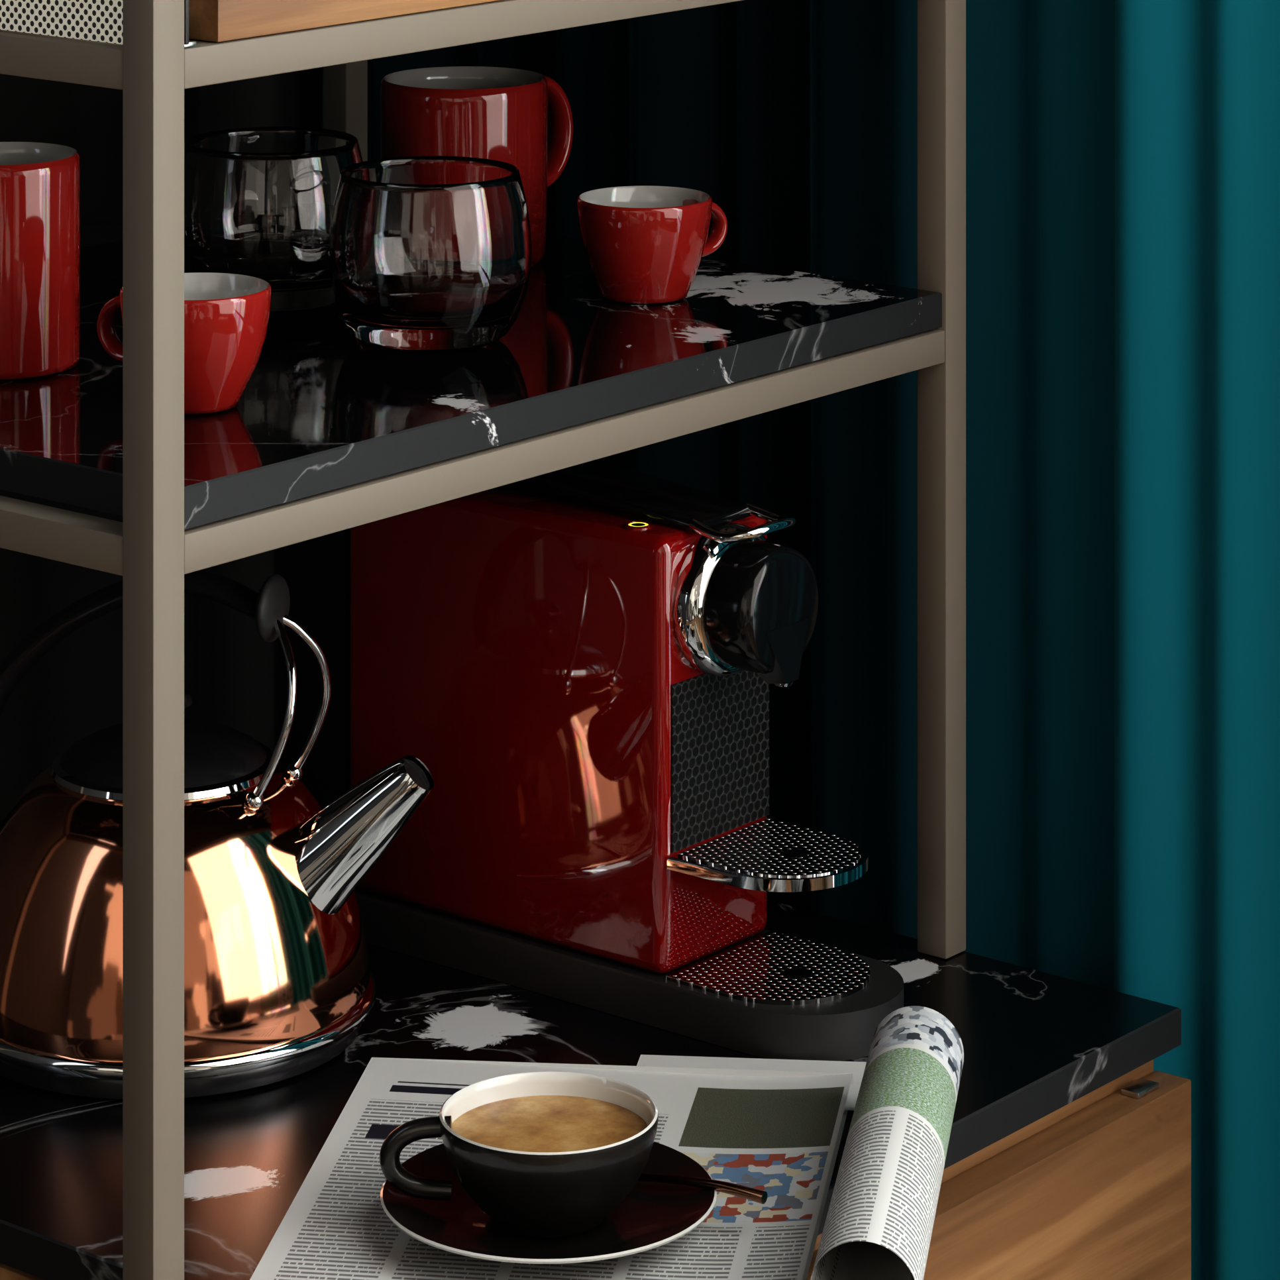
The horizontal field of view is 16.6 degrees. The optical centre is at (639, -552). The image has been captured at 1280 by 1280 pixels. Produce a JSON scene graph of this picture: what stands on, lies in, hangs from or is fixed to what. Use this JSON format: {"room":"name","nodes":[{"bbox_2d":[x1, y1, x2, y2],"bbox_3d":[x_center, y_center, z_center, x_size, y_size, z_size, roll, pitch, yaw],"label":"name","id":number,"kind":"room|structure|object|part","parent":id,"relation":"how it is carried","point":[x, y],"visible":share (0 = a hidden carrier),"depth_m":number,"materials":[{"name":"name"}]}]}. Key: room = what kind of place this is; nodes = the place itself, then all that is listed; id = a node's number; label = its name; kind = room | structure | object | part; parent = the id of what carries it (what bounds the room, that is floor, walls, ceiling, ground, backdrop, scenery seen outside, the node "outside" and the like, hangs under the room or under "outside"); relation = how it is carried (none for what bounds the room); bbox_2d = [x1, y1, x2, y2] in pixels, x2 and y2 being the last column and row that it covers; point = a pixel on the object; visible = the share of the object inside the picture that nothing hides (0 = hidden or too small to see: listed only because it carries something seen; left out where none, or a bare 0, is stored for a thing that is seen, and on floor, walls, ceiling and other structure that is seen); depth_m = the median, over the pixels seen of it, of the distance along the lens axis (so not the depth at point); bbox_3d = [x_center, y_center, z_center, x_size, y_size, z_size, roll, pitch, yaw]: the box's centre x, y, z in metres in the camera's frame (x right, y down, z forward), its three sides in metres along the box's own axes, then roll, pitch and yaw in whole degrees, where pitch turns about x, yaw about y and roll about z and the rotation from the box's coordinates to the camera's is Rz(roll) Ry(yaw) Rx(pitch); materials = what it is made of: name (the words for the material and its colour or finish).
{"room":"kitchen","nodes":[
{"label":"kitchen","id":0,"kind":"room"},
{"bbox_2d":[0,39,321,820],"bbox_3d":[-1.079,0.358,1.669,0.038,2.550,2.890,0,0,39],"label":"wall","id":1,"kind":"structure","parent":0,"point":[73,692],"depth_m":2.57,"materials":[{"name":"paint"}]},
{"bbox_2d":[321,0,1279,1279],"bbox_3d":[0.253,0.394,2.328,1.313,2.452,0.056,0,0,39],"label":"curtain","id":2,"kind":"object","parent":1,"relation":"hanging from","point":[1123,156],"visible":0.29,"depth_m":2.36,"materials":[{"name":"teal fabric"}]},
{"bbox_3d":[0.521,1.650,0.366,4.165,0.034,2.890,0,0,39],"label":"floor","id":3,"kind":"structure","parent":0,"visible":0},
{"bbox_2d":[0,0,965,1279],"bbox_3d":[-0.188,0.719,2.201,0.442,1.828,0.591,0,0,39],"label":"shelving unit","id":4,"kind":"object","parent":3,"relation":"on","point":[330,431],"visible":0.79,"depth_m":1.99,"materials":[{"name":"brown paint"}]},
{"bbox_2d":[0,141,80,380],"bbox_3d":[-0.310,0.386,2.084,0.074,0.101,0.095,0,0,39],"label":"coffee mug","id":5,"kind":"object","parent":4,"relation":"on","point":[40,182],"visible":1,"depth_m":2.06,"materials":[{"name":"red ceramic"}]},
{"bbox_3d":[-0.369,0.152,1.979,0.405,0.198,0.001,0,0,39],"label":"perforated panel","id":6,"kind":"part","parent":4,"relation":"part of","materials":[{"name":"metal"}]},
{"bbox_2d":[96,272,271,414],"bbox_3d":[-0.205,0.409,2.008,0.069,0.055,0.080,0,0,-26],"label":"espresso cup","id":7,"kind":"object","parent":4,"relation":"on","point":[226,315],"visible":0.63,"depth_m":1.98,"materials":[{"name":"red ceramic"}]},
{"bbox_2d":[184,126,363,313],"bbox_3d":[-0.188,0.395,2.248,0.100,0.083,0.100,0,0,39],"label":"glass tumbler","id":8,"kind":"object","parent":4,"relation":"on","point":[259,201],"visible":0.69,"depth_m":2.21,"materials":[{"name":"clear glass"}]},
{"bbox_3d":[-0.188,0.227,2.201,0.441,0.051,0.552,0,0,39],"label":"walnut shelf","id":9,"kind":"part","parent":4,"relation":"part of","materials":[{"name":"brown wood"}]},
{"bbox_2d":[328,155,532,351],"bbox_3d":[-0.103,0.395,2.154,0.099,0.083,0.099,0,0,39],"label":"glass tumbler","id":10,"kind":"object","parent":4,"relation":"on","point":[426,253],"visible":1,"depth_m":2.12,"materials":[{"name":"clear glass"}]},
{"bbox_3d":[-0.188,0.446,2.201,0.439,0.018,0.551,0,0,39],"label":"marble shelf","id":11,"kind":"part","parent":4,"relation":"part of","materials":[{"name":"black stone"}]},
{"bbox_2d":[380,66,573,266],"bbox_3d":[-0.082,0.387,2.366,0.115,0.099,0.090,0,0,-17],"label":"coffee mug","id":12,"kind":"object","parent":4,"relation":"on","point":[495,113],"visible":0.64,"depth_m":2.33,"materials":[{"name":"red ceramic"}]},
{"bbox_2d":[577,185,727,304],"bbox_3d":[0.007,0.411,2.263,0.079,0.052,0.070,0,0,-2],"label":"espresso cup","id":13,"kind":"object","parent":4,"relation":"on","point":[643,244],"visible":1,"depth_m":2.24,"materials":[{"name":"red ceramic"}]},
{"bbox_2d":[0,899,1191,1279],"bbox_3d":[-0.120,1.208,2.169,0.587,0.850,0.556,0,0,39],"label":"base cabinet","id":14,"kind":"object","parent":3,"relation":"on","point":[1068,1157],"visible":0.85,"depth_m":2.12,"materials":[{"name":"black stone"}]},
{"bbox_2d":[0,569,433,1099],"bbox_3d":[-0.236,0.667,2.178,0.211,0.230,0.211,0,0,-26],"label":"kettle","id":15,"kind":"object","parent":14,"relation":"on","point":[279,982],"visible":0.81,"depth_m":2.12,"materials":[{"name":"orange metal"}]},
{"bbox_2d":[273,459,903,1061],"bbox_3d":[-0.035,0.654,2.276,0.401,0.257,0.094,0,0,39],"label":"coffee machine","id":16,"kind":"object","parent":14,"relation":"on","point":[580,662],"visible":0.94,"depth_m":2.22,"materials":[{"name":"red plastic"}]},
{"bbox_2d":[249,1005,963,1279],"bbox_3d":[-0.006,0.755,1.970,0.289,0.054,0.339,0,0,8],"label":"magazine","id":17,"kind":"object","parent":14,"relation":"on","point":[775,1127],"visible":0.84,"depth_m":1.96,"materials":[{"name":"paper"}]},
{"bbox_2d":[380,1141,716,1264],"bbox_3d":[-0.040,0.770,1.924,0.147,0.016,0.147,0,0,39],"label":"saucer","id":18,"kind":"object","parent":17,"relation":"on","point":[652,1215],"visible":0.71,"depth_m":1.91,"materials":[{"name":"black ceramic"}]},
{"bbox_2d":[379,1071,658,1238],"bbox_3d":[-0.044,0.750,1.927,0.107,0.047,0.096,0,0,39],"label":"coffee cup","id":19,"kind":"object","parent":18,"relation":"on","point":[544,1155],"visible":1,"depth_m":1.91,"materials":[{"name":"black ceramic"}]},
{"bbox_2d":[638,1172,767,1203],"bbox_3d":[0.012,0.764,1.941,0.101,0.012,0.019,0,0,31],"label":"teaspoon","id":20,"kind":"object","parent":18,"relation":"on","point":[749,1193],"visible":0.48,"depth_m":1.93,"materials":[{"name":"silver metal"}]}
]}

